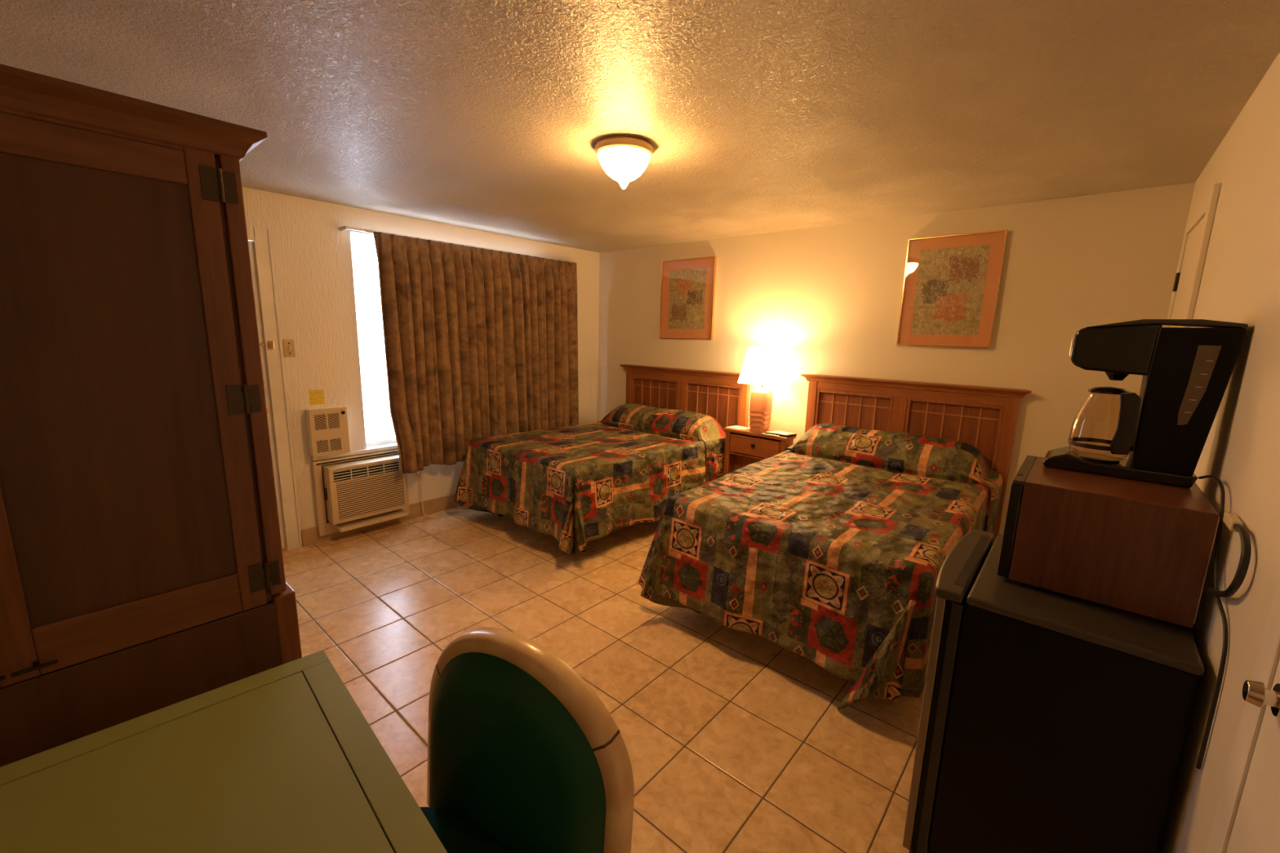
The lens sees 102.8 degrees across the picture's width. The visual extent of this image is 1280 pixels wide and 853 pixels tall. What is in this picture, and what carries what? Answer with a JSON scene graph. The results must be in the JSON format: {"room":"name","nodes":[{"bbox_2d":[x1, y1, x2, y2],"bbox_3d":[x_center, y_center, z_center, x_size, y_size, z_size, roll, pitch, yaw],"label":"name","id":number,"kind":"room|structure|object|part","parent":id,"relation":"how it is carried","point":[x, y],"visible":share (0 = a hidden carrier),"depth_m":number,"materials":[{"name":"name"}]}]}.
{"room":"hotel room","nodes":[
{"label":"hotel room","id":0,"kind":"room"},
{"bbox_2d":[242,186,599,546],"bbox_3d":[-2.282,-0.373,3.821,0.150,2.440,5.350,10,14,40],"label":"wall","id":1,"kind":"structure","parent":0,"point":[312,257],"depth_m":3.70,"materials":[{"name":"white paint"}]},
{"bbox_2d":[246,226,302,551],"bbox_3d":[-2.825,-0.146,3.170,0.172,2.205,1.052,10,14,40],"label":"door","id":2,"kind":"structure","parent":1,"relation":"in","point":[260,246],"depth_m":3.47,"materials":[{"name":"white gloss paint"},{"name":"brass"}]},
{"bbox_2d":[282,339,295,356],"bbox_3d":[-2.407,-0.538,3.509,0.018,0.120,0.066,10,14,40],"label":"light switch","id":3,"kind":"object","parent":1,"relation":"attached to","point":[288,344],"visible":1,"depth_m":3.51,"materials":[{"name":"beige plastic"}]},
{"bbox_2d":[308,389,324,404],"bbox_3d":[-2.329,-0.210,3.682,0.002,0.104,0.094,10,14,40],"label":"notice","id":4,"kind":"object","parent":1,"relation":"attached to","point":[316,397],"visible":1,"depth_m":3.68,"materials":[{"name":"yellow paper"}]},
{"bbox_2d":[305,405,350,457],"bbox_3d":[-2.269,0.033,3.719,0.112,0.344,0.246,10,14,40],"label":"wall heater","id":5,"kind":"object","parent":1,"relation":"attached to","point":[327,428],"visible":1,"depth_m":3.68,"materials":[{"name":"white paint"}]},
{"bbox_2d":[314,414,327,430],"bbox_3d":[-2.274,-0.031,3.637,0.001,0.110,0.073,10,14,40],"label":"vent","id":6,"kind":"object","parent":5,"relation":"attached to","point":[320,420],"depth_m":3.64,"materials":[{"name":"beige metal"}]},
{"bbox_2d":[316,440,328,452],"bbox_3d":[-2.278,0.141,3.669,0.001,0.088,0.073,10,14,40],"label":"vent","id":7,"kind":"object","parent":5,"relation":"attached to","point":[322,446],"depth_m":3.67,"materials":[{"name":"beige metal"}]},
{"bbox_2d":[327,413,339,428],"bbox_3d":[-2.218,-0.041,3.700,0.001,0.110,0.073,10,14,40],"label":"vent","id":8,"kind":"object","parent":5,"relation":"attached to","point":[333,419],"depth_m":3.70,"materials":[{"name":"beige metal"}]},
{"bbox_2d":[329,438,342,450],"bbox_3d":[-2.222,0.131,3.732,0.001,0.088,0.073,10,14,40],"label":"vent","id":9,"kind":"object","parent":5,"relation":"attached to","point":[335,444],"depth_m":3.73,"materials":[{"name":"beige metal"}]},
{"bbox_2d":[311,232,398,461],"bbox_3d":[-1.690,-0.696,4.388,0.145,1.642,2.150,10,14,40],"label":"window","id":10,"kind":"structure","parent":1,"relation":"in","point":[375,446],"depth_m":4.02,"materials":[{"name":"white paint"}]},
{"bbox_3d":[-1.704,0.099,4.531,0.135,0.028,2.150,10,14,40],"label":"sill","id":11,"kind":"part","parent":10,"relation":"part of","materials":[{"name":"white paint"}]},
{"bbox_3d":[-1.620,-0.729,4.544,0.040,1.630,1.720,10,14,40],"label":"frame","id":12,"kind":"part","parent":10,"relation":"part of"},
{"bbox_2d":[311,448,409,536],"bbox_3d":[-2.118,0.502,3.960,0.155,0.567,0.670,10,14,40],"label":"air conditioner","id":13,"kind":"object","parent":1,"relation":"attached to","point":[351,492],"visible":0.9,"depth_m":3.86,"materials":[{"name":"beige plastic"}]},
{"bbox_2d":[333,460,398,482],"bbox_3d":[-2.077,0.336,3.889,0.002,0.084,0.472,10,14,40],"label":"air vent","id":14,"kind":"object","parent":13,"relation":"attached to","point":[362,471],"depth_m":3.87,"materials":[{"name":"beige plastic"}]},
{"bbox_2d":[337,471,404,519],"bbox_3d":[-2.055,0.525,3.924,0.003,0.277,0.477,10,14,40],"label":"grille","id":15,"kind":"object","parent":13,"relation":"attached to","point":[362,496],"depth_m":3.91,"materials":[{"name":"beige plastic"}]},
{"bbox_2d":[334,509,407,532],"bbox_3d":[-2.110,0.731,4.018,0.155,0.030,0.500,10,14,40],"label":"tray","id":16,"kind":"object","parent":13,"relation":"on","point":[371,520],"depth_m":3.97,"materials":[{"name":"beige plastic"}]},
{"bbox_2d":[301,493,461,546],"bbox_3d":[-1.478,0.635,4.848,0.012,0.125,3.010,10,14,40],"label":"baseboard","id":17,"kind":"structure","parent":1,"relation":"attached to","point":[309,536],"depth_m":4.28,"materials":[{"name":"ceramic"}]},
{"bbox_2d":[413,471,422,480],"bbox_3d":[-1.866,0.407,4.321,0.045,0.110,0.066,10,14,40],"label":"wall outlet","id":18,"kind":"object","parent":1,"relation":"attached to","point":[417,475],"visible":0.46,"depth_m":4.32,"materials":[{"name":"beige plastic"}]},
{"bbox_3d":[-1.881,0.404,4.333,0.006,0.110,0.066,10,14,40],"label":"plate","id":19,"kind":"part","parent":18,"relation":"part of","materials":[{"name":"beige plastic"}]},
{"bbox_2d":[419,471,469,518],"bbox_3d":[-1.674,0.570,4.402,0.381,0.399,0.108,-6,13,-34],"label":"power cord","id":20,"kind":"object","parent":18,"relation":"attached to","point":[420,472],"visible":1,"depth_m":4.35,"materials":[{"name":"white plastic"}]},
{"bbox_2d":[340,225,577,264],"bbox_3d":[-1.381,-1.536,4.426,0.112,0.028,2.185,10,14,40],"label":"curtain rod","id":21,"kind":"object","parent":1,"relation":"attached to","point":[344,228],"visible":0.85,"depth_m":3.93,"materials":[{"name":"white paint"}]},
{"bbox_2d":[373,231,578,479],"bbox_3d":[-1.277,-0.629,4.598,0.195,1.841,1.998,10,13,39],"label":"curtain","id":22,"kind":"object","parent":21,"relation":"hanging from","point":[479,343],"visible":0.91,"depth_m":4.39,"materials":[{"name":"brown fabric"}]},
{"bbox_2d":[282,506,928,852],"bbox_3d":[-0.529,1.189,2.628,4.750,0.120,5.500,10,14,40],"label":"floor","id":23,"kind":"structure","parent":0,"point":[735,741],"depth_m":2.40,"materials":[{"name":"tile"}]},
{"bbox_2d":[0,63,302,767],"bbox_3d":[-1.557,0.353,1.085,0.632,2.034,1.308,10,14,40],"label":"armoire","id":24,"kind":"object","parent":23,"relation":"on","point":[142,572],"visible":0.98,"depth_m":1.11,"materials":[{"name":"brown wood"}]},
{"bbox_3d":[-1.285,0.500,0.994,0.026,0.010,0.062,10,14,40],"label":"handle","id":25,"kind":"part","parent":24,"relation":"part of","materials":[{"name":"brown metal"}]},
{"bbox_3d":[-1.239,0.491,1.046,0.026,0.010,0.062,10,14,40],"label":"handle","id":26,"kind":"part","parent":24,"relation":"part of","materials":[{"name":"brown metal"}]},
{"bbox_3d":[-1.118,-0.551,1.004,0.020,0.070,0.340,10,14,40],"label":"rail","id":27,"kind":"part","parent":24,"relation":"part of","materials":[{"name":"brown wood"}]},
{"bbox_3d":[-1.131,-0.062,1.095,0.008,0.925,0.340,10,14,40],"label":"door panel","id":28,"kind":"part","parent":24,"relation":"part of","materials":[{"name":"brown wood"}]},
{"bbox_3d":[-1.534,-0.617,0.907,0.632,0.062,1.308,10,14,40],"label":"crown","id":29,"kind":"part","parent":24,"relation":"part of","materials":[{"name":"brown wood"}]},
{"bbox_3d":[-1.142,0.445,1.187,0.020,0.105,0.340,10,14,40],"label":"rail","id":30,"kind":"part","parent":24,"relation":"part of","materials":[{"name":"brown wood"}]},
{"bbox_3d":[-1.184,0.848,1.644,0.557,0.875,0.050,10,14,40],"label":"corner post","id":31,"kind":"part","parent":24,"relation":"part of","materials":[{"name":"brown wood"}]},
{"bbox_2d":[0,649,447,852],"bbox_3d":[-0.736,1.099,0.652,0.936,0.761,1.233,-9,15,-44],"label":"desk","id":32,"kind":"object","parent":23,"relation":"on","point":[283,758],"visible":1,"depth_m":0.94,"materials":[{"name":"green laminate"}]},
{"bbox_2d":[419,626,634,852],"bbox_3d":[-0.400,0.956,1.050,0.600,0.916,0.523,7,12,28],"label":"desk chair","id":33,"kind":"object","parent":23,"relation":"on","point":[524,756],"visible":0.99,"depth_m":1.09,"materials":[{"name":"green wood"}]},
{"bbox_3d":[-0.432,0.973,0.993,0.490,0.070,0.390,7,12,28],"label":"seat","id":34,"kind":"part","parent":33,"relation":"part of","materials":[{"name":"green fabric"}]},
{"bbox_2d":[497,364,750,551],"bbox_3d":[-0.170,0.161,4.448,1.600,1.262,1.748,10,14,40],"label":"bed","id":35,"kind":"object","parent":23,"relation":"on","point":[719,395],"visible":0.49,"depth_m":4.90,"materials":[{"name":"orange wood"}]},
{"bbox_2d":[453,403,725,554],"bbox_3d":[-0.388,0.327,4.465,1.664,0.862,2.017,10,14,40],"label":"bedspread","id":36,"kind":"object","parent":35,"relation":"on","point":[575,485],"visible":0.98,"depth_m":3.97,"materials":[{"name":"multicoloured fabric"}]},
{"bbox_3d":[-0.118,-0.011,5.515,0.070,1.217,0.050,10,14,40],"label":"headboard post","id":37,"kind":"part","parent":35,"relation":"part of","materials":[{"name":"orange wood"}]},
{"bbox_3d":[0.141,-0.224,5.244,0.610,0.547,0.028,10,14,40],"label":"panel molding","id":38,"kind":"part","parent":35,"relation":"part of","materials":[{"name":"orange wood"}]},
{"bbox_3d":[0.152,-0.226,5.257,0.610,0.547,0.010,10,14,40],"label":"headboard panel","id":39,"kind":"part","parent":35,"relation":"part of","materials":[{"name":"orange wood"}]},
{"bbox_3d":[0.404,-0.529,4.943,1.561,0.058,0.090,10,14,40],"label":"crown","id":40,"kind":"part","parent":35,"relation":"part of","materials":[{"name":"orange wood"}]},
{"bbox_3d":[0.409,-0.163,5.027,1.310,0.717,0.046,10,14,40],"label":"headboard rail","id":41,"kind":"part","parent":35,"relation":"part of","materials":[{"name":"orange wood"}]},
{"bbox_3d":[0.669,-0.129,4.794,0.610,0.547,0.028,10,14,40],"label":"panel molding","id":42,"kind":"part","parent":35,"relation":"part of","materials":[{"name":"orange wood"}]},
{"bbox_3d":[0.680,-0.131,4.807,0.610,0.547,0.010,10,14,40],"label":"headboard panel","id":43,"kind":"part","parent":35,"relation":"part of","materials":[{"name":"orange wood"}]},
{"bbox_3d":[0.922,0.177,4.627,0.070,1.217,0.050,10,14,40],"label":"headboard post","id":44,"kind":"part","parent":35,"relation":"part of","materials":[{"name":"orange wood"}]},
{"bbox_2d":[723,425,795,475],"bbox_3d":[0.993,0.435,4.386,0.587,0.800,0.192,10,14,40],"label":"nightstand","id":45,"kind":"object","parent":23,"relation":"on","point":[743,448],"visible":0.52,"depth_m":4.34,"materials":[{"name":"orange wood"}]},
{"bbox_3d":[0.763,0.420,4.512,0.045,0.772,0.033,10,14,40],"label":"leg","id":46,"kind":"part","parent":45,"relation":"part of","materials":[{"name":"orange wood"}]},
{"bbox_2d":[725,425,750,430],"bbox_3d":[0.860,0.011,4.439,0.182,0.007,0.136,11,14,44],"label":"folder","id":47,"kind":"object","parent":45,"relation":"on","point":[740,428],"visible":0.84,"depth_m":4.42,"materials":[{"name":"white paper"}]},
{"bbox_3d":[0.958,0.169,4.289,0.457,0.155,0.018,10,14,40],"label":"drawer","id":48,"kind":"part","parent":45,"relation":"part of","materials":[{"name":"orange wood"}]},
{"bbox_2d":[737,346,786,433],"bbox_3d":[1.014,-0.307,4.244,0.316,0.710,0.316,10,14,40],"label":"table lamp","id":49,"kind":"object","parent":45,"relation":"on","point":[762,366],"visible":1,"depth_m":4.16,"materials":[{"name":"fabric"}]},
{"bbox_3d":[1.019,-0.504,4.208,0.316,0.298,0.316,10,14,40],"label":"lamp shade","id":50,"kind":"part","parent":49,"relation":"part of","materials":[{"name":"white fabric"}]},
{"bbox_2d":[765,431,796,437],"bbox_3d":[1.159,0.059,4.188,0.216,0.018,0.137,10,14,40],"label":"notebook","id":51,"kind":"object","parent":45,"relation":"on","point":[781,433],"visible":1,"depth_m":4.15,"materials":[{"name":"white paper"}]},
{"bbox_3d":[1.149,0.490,4.182,0.045,0.772,0.033,10,14,40],"label":"leg","id":52,"kind":"part","parent":45,"relation":"part of","materials":[{"name":"orange wood"}]},
{"bbox_2d":[696,373,1031,613],"bbox_3d":[1.294,0.417,3.132,1.491,1.300,1.843,10,14,40],"label":"bed","id":53,"kind":"object","parent":23,"relation":"on","point":[984,418],"visible":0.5,"depth_m":3.60,"materials":[{"name":"orange wood"}]},
{"bbox_3d":[1.390,0.242,4.224,0.070,1.255,0.050,10,14,40],"label":"headboard post","id":54,"kind":"part","parent":53,"relation":"part of","materials":[{"name":"orange wood"}]},
{"bbox_2d":[638,423,1002,710],"bbox_3d":[1.141,0.593,3.087,1.499,0.947,2.061,10,14,40],"label":"bedspread","id":55,"kind":"object","parent":53,"relation":"on","point":[831,548],"visible":0.83,"depth_m":2.51,"materials":[{"name":"multicoloured fabric"}]},
{"bbox_3d":[1.635,0.026,3.966,0.575,0.585,0.028,10,14,40],"label":"panel molding","id":56,"kind":"part","parent":53,"relation":"part of","materials":[{"name":"orange wood"}]},
{"bbox_3d":[1.647,0.024,3.978,0.575,0.585,0.010,10,14,40],"label":"headboard panel","id":57,"kind":"part","parent":53,"relation":"part of","materials":[{"name":"orange wood"}]},
{"bbox_3d":[1.890,0.085,3.760,1.240,0.755,0.046,10,14,40],"label":"headboard rail","id":58,"kind":"part","parent":53,"relation":"part of","materials":[{"name":"orange wood"}]},
{"bbox_3d":[1.885,-0.299,3.672,1.491,0.058,0.090,10,14,40],"label":"crown","id":59,"kind":"part","parent":53,"relation":"part of","materials":[{"name":"orange wood"}]},
{"bbox_3d":[2.136,0.116,3.538,0.575,0.585,0.028,10,14,40],"label":"panel molding","id":60,"kind":"part","parent":53,"relation":"part of","materials":[{"name":"orange wood"}]},
{"bbox_3d":[2.148,0.114,3.550,0.575,0.585,0.010,10,14,40],"label":"headboard panel","id":61,"kind":"part","parent":53,"relation":"part of","materials":[{"name":"orange wood"}]},
{"bbox_3d":[2.377,0.420,3.382,0.070,1.255,0.050,10,14,40],"label":"headboard post","id":62,"kind":"part","parent":53,"relation":"part of","materials":[{"name":"orange wood"}]},
{"bbox_2d":[902,528,1204,852],"bbox_3d":[1.185,0.893,1.560,0.530,0.926,0.605,10,14,40],"label":"mini fridge","id":63,"kind":"object","parent":23,"relation":"on","point":[1051,722],"visible":0.94,"depth_m":1.30,"materials":[{"name":"black plastic"}]},
{"bbox_3d":[1.007,0.841,1.709,0.044,0.827,0.597,10,14,40],"label":"door","id":64,"kind":"part","parent":63,"relation":"part of","materials":[{"name":"black plastic"}]},
{"bbox_3d":[1.232,0.458,1.448,0.434,0.024,0.605,10,14,40],"label":"panel","id":65,"kind":"part","parent":63,"relation":"part of","materials":[{"name":"grey plastic"}]},
{"bbox_2d":[996,455,1219,627],"bbox_3d":[1.303,0.292,1.462,0.388,0.296,0.420,10,14,40],"label":"microwave","id":66,"kind":"object","parent":63,"relation":"on","point":[1138,547],"visible":0.98,"depth_m":1.30,"materials":[{"name":"brown wood"}]},
{"bbox_3d":[1.167,0.268,1.579,0.026,0.271,0.416,10,14,40],"label":"panel","id":67,"kind":"part","parent":66,"relation":"part of","materials":[{"name":"black plastic"}]},
{"bbox_3d":[1.172,0.128,1.552,0.026,0.011,0.416,10,14,40],"label":"trim","id":68,"kind":"part","parent":66,"relation":"part of","materials":[{"name":"grey plastic"}]},
{"bbox_2d":[1043,319,1248,488],"bbox_3d":[1.415,-0.079,1.462,0.353,0.441,0.162,10,14,40],"label":"coffee maker","id":69,"kind":"object","parent":66,"relation":"on","point":[1186,372],"visible":0.95,"depth_m":1.37,"materials":[{"name":"black plastic"}]},
{"bbox_3d":[1.302,-0.238,1.538,0.005,0.050,0.100,10,14,40],"label":"trim","id":70,"kind":"part","parent":69,"relation":"part of","materials":[{"name":"silver metal"}]},
{"bbox_3d":[1.365,0.092,1.537,0.120,0.007,0.120,10,14,40],"label":"warming plate","id":71,"kind":"part","parent":69,"relation":"part of","materials":[{"name":"brown metal"}]},
{"bbox_2d":[1067,386,1141,461],"bbox_3d":[1.364,-0.013,1.503,0.146,0.209,0.171,10,14,40],"label":"coffee carafe","id":72,"kind":"object","parent":69,"relation":"on","point":[1122,440],"visible":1,"depth_m":1.42,"materials":[{"name":"clear glass"}]},
{"bbox_3d":[1.375,-0.108,1.495,0.094,0.019,0.094,10,14,40],"label":"lid","id":73,"kind":"part","parent":72,"relation":"part of","materials":[{"name":"black plastic"}]},
{"bbox_3d":[1.351,-0.008,1.422,0.047,0.175,0.032,10,14,40],"label":"handle","id":74,"kind":"part","parent":72,"relation":"part of","materials":[{"name":"black plastic"}]},
{"bbox_3d":[1.383,-0.147,1.482,0.059,0.026,0.059,10,14,40],"label":"drip spout","id":75,"kind":"part","parent":69,"relation":"part of","materials":[{"name":"black plastic"}]},
{"bbox_3d":[1.436,-0.283,1.412,0.303,0.022,0.156,10,14,40],"label":"lid","id":76,"kind":"part","parent":69,"relation":"part of","materials":[{"name":"grey plastic"}]},
{"bbox_3d":[1.485,-0.071,1.404,0.158,0.390,0.160,10,14,40],"label":"water tank","id":77,"kind":"part","parent":69,"relation":"part of","materials":[{"name":"black plastic"}]},
{"bbox_2d":[1195,475,1228,769],"bbox_3d":[1.332,0.416,1.207,0.018,0.554,0.485,9,13,37],"label":"power cord","id":78,"kind":"object","parent":69,"relation":"attached to","point":[1225,633],"visible":0.99,"depth_m":1.07,"materials":[{"name":"black plastic"}]},
{"bbox_3d":[1.448,0.314,1.337,0.004,0.265,0.400,10,14,40],"label":"panel","id":79,"kind":"part","parent":66,"relation":"part of","materials":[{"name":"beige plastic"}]},
{"bbox_2d":[1207,511,1251,597],"bbox_3d":[1.241,0.295,1.075,0.019,0.188,0.219,10,14,40],"label":"power cord","id":80,"kind":"object","parent":66,"relation":"attached to","point":[1233,523],"visible":1,"depth_m":1.01,"materials":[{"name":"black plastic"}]},
{"bbox_2d":[0,0,1279,253],"bbox_3d":[-0.470,-1.328,2.167,4.750,0.120,5.500,10,14,40],"label":"ceiling","id":81,"kind":"structure","parent":0,"point":[757,117],"depth_m":1.83,"materials":[{"name":"white paint"}]},
{"bbox_2d":[595,135,653,189],"bbox_3d":[-0.074,-1.200,2.369,0.270,0.186,0.270,10,14,40],"label":"ceiling lamp","id":82,"kind":"object","parent":81,"relation":"attached to","point":[624,158],"visible":1,"depth_m":2.28,"materials":[{"name":"white glass"}]},
{"bbox_3d":[-0.074,-1.200,2.369,0.234,0.114,0.234,10,14,40],"label":"lamp shade","id":83,"kind":"part","parent":82,"relation":"part of","materials":[{"name":"white glass"}]},
{"bbox_2d":[598,182,1195,535],"bbox_3d":[1.258,-0.393,4.388,4.750,2.440,0.150,10,14,40],"label":"wall","id":84,"kind":"structure","parent":0,"point":[829,297],"depth_m":3.60,"materials":[{"name":"white paint"}]},
{"bbox_2d":[659,255,716,340],"bbox_3d":[0.444,-1.207,4.853,0.613,0.745,0.028,10,14,40],"label":"framed picture","id":85,"kind":"object","parent":84,"relation":"attached to","point":[687,298],"visible":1,"depth_m":4.84,"materials":[{"name":"multicoloured paper"}]},
{"bbox_2d":[668,267,706,329],"bbox_3d":[0.444,-1.207,4.853,0.423,0.555,0.001,10,14,40],"label":"artwork","id":86,"kind":"object","parent":85,"relation":"attached to","point":[687,287],"depth_m":4.85},
{"bbox_2d":[896,229,1008,348],"bbox_3d":[2.079,-0.909,3.445,0.570,0.732,0.028,11,14,41],"label":"framed picture","id":87,"kind":"object","parent":84,"relation":"attached to","point":[951,286],"visible":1,"depth_m":3.43,"materials":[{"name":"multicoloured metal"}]},
{"bbox_2d":[911,244,990,335],"bbox_3d":[2.080,-0.909,3.446,0.406,0.572,0.001,11,14,41],"label":"artwork","id":88,"kind":"object","parent":87,"relation":"attached to","point":[951,281],"depth_m":3.44},
{"bbox_2d":[1155,51,1279,852],"bbox_3d":[1.184,0.252,0.862,0.150,2.440,5.350,10,14,40],"label":"wall","id":89,"kind":"structure","parent":0,"point":[1240,283],"depth_m":1.20,"materials":[{"name":"white paint"}]},
{"bbox_2d":[1165,182,1221,327],"bbox_3d":[2.462,0.100,2.464,0.027,2.220,0.750,10,14,40],"label":"door","id":90,"kind":"structure","parent":89,"relation":"in","point":[1199,224],"depth_m":2.21,"materials":[{"name":"white wood"}]},
{"bbox_2d":[1204,573,1279,852],"bbox_3d":[0.705,0.440,0.496,0.050,2.180,0.970,10,14,40],"label":"door","id":91,"kind":"structure","parent":89,"relation":"in","point":[1246,820],"depth_m":0.80,"materials":[{"name":"white paint"}]},
{"bbox_3d":[0.929,0.401,0.761,0.036,0.048,0.048,10,14,40],"label":"handle","id":92,"kind":"part","parent":91,"relation":"part of","materials":[{"name":"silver metal"}]}
]}

